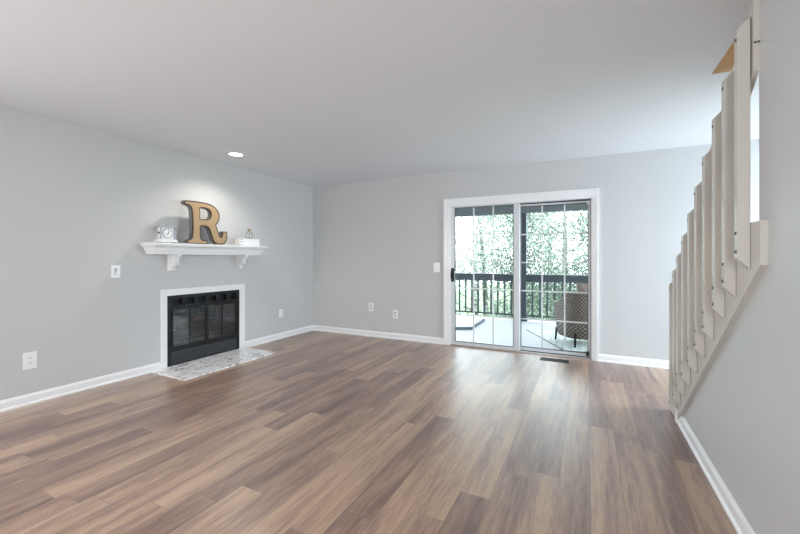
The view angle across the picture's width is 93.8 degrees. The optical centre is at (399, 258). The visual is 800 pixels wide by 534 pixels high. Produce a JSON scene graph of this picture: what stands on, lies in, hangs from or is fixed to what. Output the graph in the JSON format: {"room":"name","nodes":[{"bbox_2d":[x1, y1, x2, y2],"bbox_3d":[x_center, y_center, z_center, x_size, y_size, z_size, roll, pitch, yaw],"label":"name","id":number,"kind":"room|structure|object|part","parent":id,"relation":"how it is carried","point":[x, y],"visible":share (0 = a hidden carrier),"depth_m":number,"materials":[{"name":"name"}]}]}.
{"room":"living room","nodes":[
{"label":"living room","id":0,"kind":"room"},
{"bbox_2d":[0,105,312,400],"bbox_3d":[-3.171,0.000,3.173,0.150,2.440,7.540,0,0,27],"label":"wall","id":1,"kind":"structure","parent":0,"point":[77,202],"depth_m":3.65,"materials":[{"name":"grey paint"}]},
{"bbox_2d":[23,351,36,369],"bbox_3d":[-3.101,0.855,3.135,0.009,0.140,0.088,0,0,27],"label":"wall outlet","id":2,"kind":"object","parent":1,"relation":"attached to","point":[30,358],"visible":1,"depth_m":3.13,"materials":[{"name":"white plastic"}]},
{"bbox_2d":[0,362,160,411],"bbox_3d":[-3.664,1.176,1.992,0.024,0.088,4.686,0,0,27],"label":"baseboard","id":3,"kind":"structure","parent":1,"relation":"attached to","point":[36,397],"depth_m":3.39,"materials":[{"name":"white wood"}]},
{"bbox_2d":[111,265,119,277],"bbox_3d":[-2.809,0.128,3.702,0.024,0.125,0.080,0,0,27],"label":"light switch","id":4,"kind":"object","parent":1,"relation":"attached to","point":[115,269],"visible":1,"depth_m":3.70,"materials":[{"name":"white plastic"}]},
{"bbox_2d":[160,284,244,368],"bbox_3d":[-2.367,0.775,4.590,0.020,0.864,1.121,0,0,27],"label":"fireplace surround","id":5,"kind":"object","parent":1,"relation":"attached to","point":[241,287],"visible":1,"depth_m":4.37,"materials":[{"name":"white"}]},
{"bbox_2d":[140,242,267,270],"bbox_3d":[-2.269,-0.014,4.529,0.250,0.302,1.518,0,0,27],"label":"mantel shelf","id":6,"kind":"object","parent":1,"relation":"attached to","point":[174,251],"visible":1,"depth_m":4.25,"materials":[{"name":"white wood"}]},
{"bbox_2d":[154,223,177,242],"bbox_3d":[-2.498,-0.270,3.994,0.100,0.210,0.200,0,0,27],"label":"mantel clock","id":7,"kind":"object","parent":6,"relation":"on","point":[166,233],"visible":0.99,"depth_m":3.96,"materials":[{"name":"white ceramic"}]},
{"bbox_3d":[-2.498,-0.352,3.994,0.096,0.045,0.190,0,0,27],"label":"cornice","id":8,"kind":"part","parent":7,"relation":"part of","materials":[{"name":"grey"}]},
{"bbox_2d":[180,200,226,244],"bbox_3d":[-2.293,-0.410,4.402,0.060,0.490,0.565,0,0,27],"label":"ornament","id":9,"kind":"object","parent":6,"relation":"on","point":[195,223],"visible":0.98,"depth_m":4.34,"materials":[{"name":"brown"}]},
{"bbox_3d":[-2.269,-0.105,4.529,0.250,0.120,1.518,0,0,27],"label":"shelf","id":10,"kind":"part","parent":6,"relation":"part of","materials":[{"name":"white wood"}]},
{"bbox_2d":[235,243,259,245],"bbox_3d":[-2.032,-0.182,4.980,0.096,0.034,0.335,0,0,27],"label":"book","id":11,"kind":"object","parent":6,"relation":"on","point":[241,244],"visible":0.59,"depth_m":4.91,"materials":[{"name":"white paper"}]},
{"bbox_2d":[235,240,258,243],"bbox_3d":[-2.032,-0.215,4.980,0.091,0.033,0.330,0,0,26],"label":"book","id":12,"kind":"object","parent":11,"relation":"on","point":[238,241],"visible":0.98,"depth_m":4.94,"materials":[{"name":"white paper"}]},
{"bbox_2d":[234,238,259,241],"bbox_3d":[-2.032,-0.247,4.980,0.091,0.030,0.330,0,0,27],"label":"book","id":13,"kind":"object","parent":12,"relation":"on","point":[236,239],"visible":0.96,"depth_m":4.90,"materials":[{"name":"white paper"}]},
{"bbox_2d":[245,325,312,347],"bbox_3d":[-1.794,1.176,5.731,0.024,0.088,1.433,0,0,27],"label":"baseboard","id":14,"kind":"structure","parent":1,"relation":"attached to","point":[254,342],"depth_m":5.62,"materials":[{"name":"white wood"}]},
{"bbox_2d":[279,309,282,317],"bbox_3d":[-1.816,0.835,5.705,0.009,0.125,0.080,0,0,27],"label":"wall outlet","id":15,"kind":"object","parent":1,"relation":"attached to","point":[280,310],"visible":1,"depth_m":5.69,"materials":[{"name":"white plastic"}]},
{"bbox_2d":[0,330,736,533],"bbox_3d":[0.107,1.280,1.534,7.480,0.120,7.540,0,0,27],"label":"floor","id":16,"kind":"structure","parent":0,"point":[325,432],"depth_m":2.38,"materials":[{"name":"wood"}]},
{"bbox_2d":[151,347,275,380],"bbox_3d":[-2.137,1.214,4.408,0.595,0.013,1.225,0,0,27],"label":"hearth slab","id":17,"kind":"object","parent":16,"relation":"on","point":[185,371],"visible":1,"depth_m":4.30,"materials":[{"name":"stone"}]},
{"bbox_2d":[167,290,238,366],"bbox_3d":[-2.593,0.811,4.693,0.564,0.790,0.965,0,0,27],"label":"fireplace","id":18,"kind":"object","parent":17,"relation":"on","point":[199,325],"visible":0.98,"depth_m":4.64,"materials":[{"name":"black metal"}]},
{"bbox_3d":[-2.465,0.792,4.384,0.014,0.445,0.434,0,0,27],"label":"glass door","id":19,"kind":"part","parent":18,"relation":"part of","materials":[{"name":"black glass"}]},
{"bbox_2d":[171,292,236,306],"bbox_3d":[-2.395,0.491,4.590,0.061,0.101,0.881,0,0,27],"label":"grille","id":20,"kind":"object","parent":18,"relation":"attached to","point":[209,298],"depth_m":4.56,"materials":[{"name":"black metal"}]},
{"bbox_3d":[-2.378,1.125,4.585,0.034,0.130,0.875,0,0,27],"label":"panel","id":21,"kind":"part","parent":18,"relation":"part of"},
{"bbox_3d":[-2.269,0.792,4.775,0.014,0.445,0.434,0,0,27],"label":"glass door","id":22,"kind":"part","parent":18,"relation":"part of","materials":[{"name":"black glass"}]},
{"bbox_2d":[540,357,568,362],"bbox_3d":[1.849,1.217,4.481,0.320,0.006,0.130,0,0,27],"label":"floor vent","id":23,"kind":"object","parent":16,"relation":"in","point":[541,358],"visible":1,"depth_m":4.47,"materials":[{"name":"black metal"}]},
{"bbox_2d":[669,0,767,418],"bbox_3d":[1.930,0.075,1.436,1.068,2.285,3.024,0,0,27],"label":"staircase","id":24,"kind":"structure","parent":16,"relation":"on","point":[722,258],"depth_m":1.81,"materials":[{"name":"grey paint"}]},
{"bbox_2d":[0,0,758,186],"bbox_3d":[0.107,-1.280,1.534,7.480,0.120,7.540,0,0,27],"label":"ceiling","id":25,"kind":"structure","parent":0,"point":[313,93],"depth_m":2.54,"materials":[{"name":"white paint"}]},
{"bbox_2d":[227,152,244,156],"bbox_3d":[-1.915,-1.214,4.366,0.196,0.009,0.196,0,0,27],"label":"recessed light","id":26,"kind":"object","parent":25,"relation":"in","point":[237,154],"visible":1,"depth_m":4.36,"materials":[{"name":"white"}]},
{"bbox_2d":[313,139,758,360],"bbox_3d":[1.827,0.000,4.805,7.330,2.440,0.150,0,0,27],"label":"wall","id":27,"kind":"structure","parent":0,"point":[379,243],"depth_m":5.06,"materials":[{"name":"grey paint"}]},
{"bbox_2d":[369,303,372,310],"bbox_3d":[-0.455,0.758,5.857,0.078,0.125,0.009,0,0,27],"label":"wall outlet","id":28,"kind":"object","parent":27,"relation":"attached to","point":[370,304],"visible":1,"depth_m":5.85,"materials":[{"name":"white plastic"}]},
{"bbox_2d":[313,325,443,344],"bbox_3d":[-0.435,1.176,5.839,2.360,0.088,0.024,0,0,27],"label":"baseboard","id":29,"kind":"structure","parent":27,"relation":"attached to","point":[426,339],"depth_m":5.76,"materials":[{"name":"white wood"}]},
{"bbox_2d":[393,310,397,317],"bbox_3d":[-0.071,0.843,5.665,0.082,0.125,0.009,0,0,27],"label":"wall outlet","id":30,"kind":"object","parent":27,"relation":"attached to","point":[395,312],"visible":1,"depth_m":5.66,"materials":[{"name":"white plastic"}]},
{"bbox_2d":[434,263,439,271],"bbox_3d":[0.527,0.130,5.366,0.095,0.135,0.009,0,0,27],"label":"light switch","id":31,"kind":"object","parent":27,"relation":"attached to","point":[436,265],"visible":1,"depth_m":5.36,"materials":[{"name":"white plastic"}]},
{"bbox_2d":[450,344,591,360],"bbox_3d":[1.500,1.214,4.867,1.770,0.013,0.057,0,0,27],"label":"trim","id":32,"kind":"structure","parent":27,"relation":"attached to","point":[549,355],"depth_m":4.81,"materials":[{"name":"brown wood"}]},
{"bbox_2d":[444,188,598,360],"bbox_3d":[1.522,0.191,4.933,1.946,2.058,0.194,0,0,27],"label":"door","id":33,"kind":"structure","parent":27,"relation":"in","point":[580,196],"depth_m":4.87,"materials":[{"name":"white plastic"}]},
{"bbox_3d":[0.734,0.230,5.253,0.042,0.190,0.061,0,0,27],"label":"handle","id":34,"kind":"part","parent":33,"relation":"part of","materials":[{"name":"black metal"}]},
{"bbox_3d":[1.156,0.243,5.097,0.917,1.926,0.040,0,0,27],"label":"sliding panel","id":35,"kind":"part","parent":33,"relation":"part of","materials":[{"name":"clear glass"}]},
{"bbox_3d":[1.934,0.241,4.775,0.889,1.894,0.040,0,0,27],"label":"fixed panel","id":36,"kind":"part","parent":33,"relation":"part of","materials":[{"name":"clear glass"}]},
{"bbox_2d":[599,354,668,368],"bbox_3d":[3.646,1.176,3.798,2.875,0.088,0.024,0,0,27],"label":"baseboard","id":37,"kind":"structure","parent":27,"relation":"attached to","point":[646,362],"depth_m":4.28,"materials":[{"name":"white wood"}]},
{"bbox_2d":[711,42,733,74],"bbox_3d":[2.459,-2.450,2.282,0.881,2.459,0.012,0,0,27],"label":"wall","id":38,"kind":"structure","parent":0,"point":[726,64],"depth_m":2.44,"materials":[{"name":"beige paint"}]},
{"bbox_2d":[683,0,799,533],"bbox_3d":[0.847,0.000,0.177,0.117,2.440,5.775,0,0,27],"label":"wall","id":39,"kind":"structure","parent":0,"point":[744,413],"depth_m":1.41,"materials":[{"name":"grey paint"}]},
{"bbox_2d":[675,408,678,422],"bbox_3d":[2.073,1.167,2.783,0.040,0.105,0.048,0,0,27],"label":"trim","id":40,"kind":"structure","parent":39,"relation":"attached to","point":[676,419],"depth_m":2.77,"materials":[{"name":"white wood"}]},
{"bbox_2d":[677,416,754,533],"bbox_3d":[0.812,1.176,0.265,0.024,0.088,5.600,0,0,27],"label":"baseboard","id":41,"kind":"structure","parent":39,"relation":"attached to","point":[734,513],"depth_m":1.94,"materials":[{"name":"white wood"}]},
{"label":"outside","id":42,"kind":"structure","parent":0,"visible":0},
{"bbox_2d":[456,315,560,349],"bbox_3d":[1.201,1.270,6.762,11.100,0.040,2.790,0,0,27],"label":"floor","id":43,"kind":"structure","parent":42,"point":[503,328],"depth_m":6.23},
{"bbox_2d":[456,317,484,329],"bbox_3d":[0.763,1.224,6.998,1.305,0.052,1.701,0,0,27],"label":"mat","id":44,"kind":"object","parent":43,"relation":"on","point":[462,323],"visible":0.36,"depth_m":7.00,"materials":[{"name":"grey"}]},
{"bbox_2d":[456,273,587,317],"bbox_3d":[1.766,0.738,7.893,10.900,0.845,0.160,0,0,27],"label":"deck railing","id":45,"kind":"object","parent":43,"relation":"on","point":[484,277],"visible":0.23,"depth_m":7.65,"materials":[{"name":"grey paint"}]},
{"bbox_3d":[1.766,1.143,7.893,10.900,0.035,0.040,0,0,27],"label":"rail","id":46,"kind":"part","parent":45,"relation":"part of","materials":[{"name":"grey paint"}]},
{"bbox_3d":[1.760,0.410,7.880,10.900,0.110,0.040,0,0,27],"label":"rail","id":47,"kind":"part","parent":45,"relation":"part of","materials":[{"name":"grey paint"}]},
{"bbox_3d":[1.766,0.335,7.893,10.900,0.040,0.160,0,0,27],"label":"cap rail","id":48,"kind":"part","parent":45,"relation":"part of","materials":[{"name":"grey paint"}]},
{"bbox_2d":[522,213,527,320],"bbox_3d":[2.491,0.170,7.531,0.140,2.160,0.140,0,0,27],"label":"porch post","id":49,"kind":"object","parent":43,"relation":"on","point":[524,215],"visible":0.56,"depth_m":7.48,"materials":[{"name":"grey paint"}]},
{"bbox_2d":[526,329,587,351],"bbox_3d":[3.177,1.246,5.774,1.936,0.008,1.586,0,0,0],"label":"outdoor rug","id":50,"kind":"object","parent":43,"relation":"on","point":[548,334],"visible":0.21,"depth_m":5.61,"materials":[{"name":"grey carpet"}]},
{"bbox_2d":[553,293,587,347],"bbox_3d":[2.690,0.856,5.472,0.772,0.768,0.721,0,0,-7],"label":"wicker chair","id":51,"kind":"object","parent":50,"relation":"on","point":[576,304],"visible":0.45,"depth_m":5.21,"materials":[{"name":"brown wicker"}]},
{"bbox_3d":[2.442,1.140,5.209,0.038,0.200,0.055,0,0,27],"label":"leg","id":52,"kind":"part","parent":51,"relation":"part of","materials":[{"name":"black metal"}]},
{"bbox_2d":[576,282,587,291],"bbox_3d":[2.731,0.542,5.335,0.421,0.400,0.164,0,0,-4],"label":"throw pillow","id":53,"kind":"object","parent":51,"relation":"on","point":[581,287],"visible":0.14,"depth_m":5.31,"materials":[{"name":"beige fabric"}]},
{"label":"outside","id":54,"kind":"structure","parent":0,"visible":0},
{"bbox_2d":[456,284,571,319],"bbox_3d":[14.611,4.270,29.221,80.000,0.100,54.660,0,0,27],"label":"ground","id":55,"kind":"structure","parent":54,"point":[463,290],"depth_m":40.47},
{"bbox_2d":[456,217,475,314],"bbox_3d":[0.535,0.767,12.473,5.145,6.910,4.645,0,0,-33],"label":"tree","id":56,"kind":"object","parent":55,"relation":"on","point":[457,249],"visible":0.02,"depth_m":12.53,"materials":[{"name":"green plant"}]},
{"bbox_2d":[456,215,536,314],"bbox_3d":[3.808,-0.291,18.459,8.152,9.117,7.449,0,0,-14],"label":"tree","id":57,"kind":"object","parent":55,"relation":"on","point":[475,304],"visible":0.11,"depth_m":18.67,"materials":[{"name":"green plant"}]},
{"bbox_2d":[456,215,553,319],"bbox_3d":[3.277,0.273,14.341,6.007,7.896,5.895,0,0,44],"label":"tree","id":58,"kind":"object","parent":55,"relation":"on","point":[480,227],"visible":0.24,"depth_m":13.50,"materials":[{"name":"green plant"}]},
{"bbox_2d":[456,212,585,319],"bbox_3d":[3.701,0.767,11.535,4.363,7.142,4.496,0,0,-36],"label":"tree","id":59,"kind":"object","parent":55,"relation":"on","point":[509,218],"visible":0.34,"depth_m":11.30,"materials":[{"name":"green plant"}]},
{"bbox_2d":[466,211,587,319],"bbox_3d":[5.774,0.382,13.264,6.115,7.677,5.933,0,0,33],"label":"tree","id":60,"kind":"object","parent":55,"relation":"on","point":[566,212],"visible":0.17,"depth_m":12.73,"materials":[{"name":"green plant"}]},
{"bbox_2d":[475,211,587,319],"bbox_3d":[7.098,-0.352,17.772,6.852,10.082,7.992,0,0,20],"label":"tree","id":61,"kind":"object","parent":55,"relation":"on","point":[567,211],"visible":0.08,"depth_m":17.53,"materials":[{"name":"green plant"}]},
{"bbox_2d":[530,210,587,319],"bbox_3d":[5.848,1.033,10.652,5.063,6.644,4.528,0,0,-38],"label":"tree","id":62,"kind":"object","parent":55,"relation":"on","point":[584,239],"visible":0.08,"depth_m":10.89,"materials":[{"name":"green plant"}]},
{"bbox_2d":[543,211,587,268],"bbox_3d":[9.217,-0.303,15.187,8.532,9.046,7.716,0,0,27],"label":"tree","id":63,"kind":"object","parent":55,"relation":"on","point":[575,211],"visible":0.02,"depth_m":16.60,"materials":[{"name":"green plant"}]},
{"bbox_2d":[559,211,587,274],"bbox_3d":[7.694,0.226,11.209,5.934,7.989,5.579,0,0,-16],"label":"tree","id":64,"kind":"object","parent":55,"relation":"on","point":[579,211],"visible":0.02,"depth_m":11.70,"materials":[{"name":"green plant"}]},
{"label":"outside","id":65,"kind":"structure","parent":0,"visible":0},
{"bbox_3d":[1.272,-1.270,6.905,11.100,0.080,3.110,0,0,27],"label":"ceiling","id":66,"kind":"structure","parent":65,"visible":0},
{"bbox_2d":[456,200,588,216],"bbox_3d":[1.766,-1.070,7.893,11.100,0.320,0.120,0,0,27],"label":"beam","id":67,"kind":"structure","parent":66,"relation":"attached to","point":[498,210],"depth_m":7.59,"materials":[{"name":"grey"}]}
]}

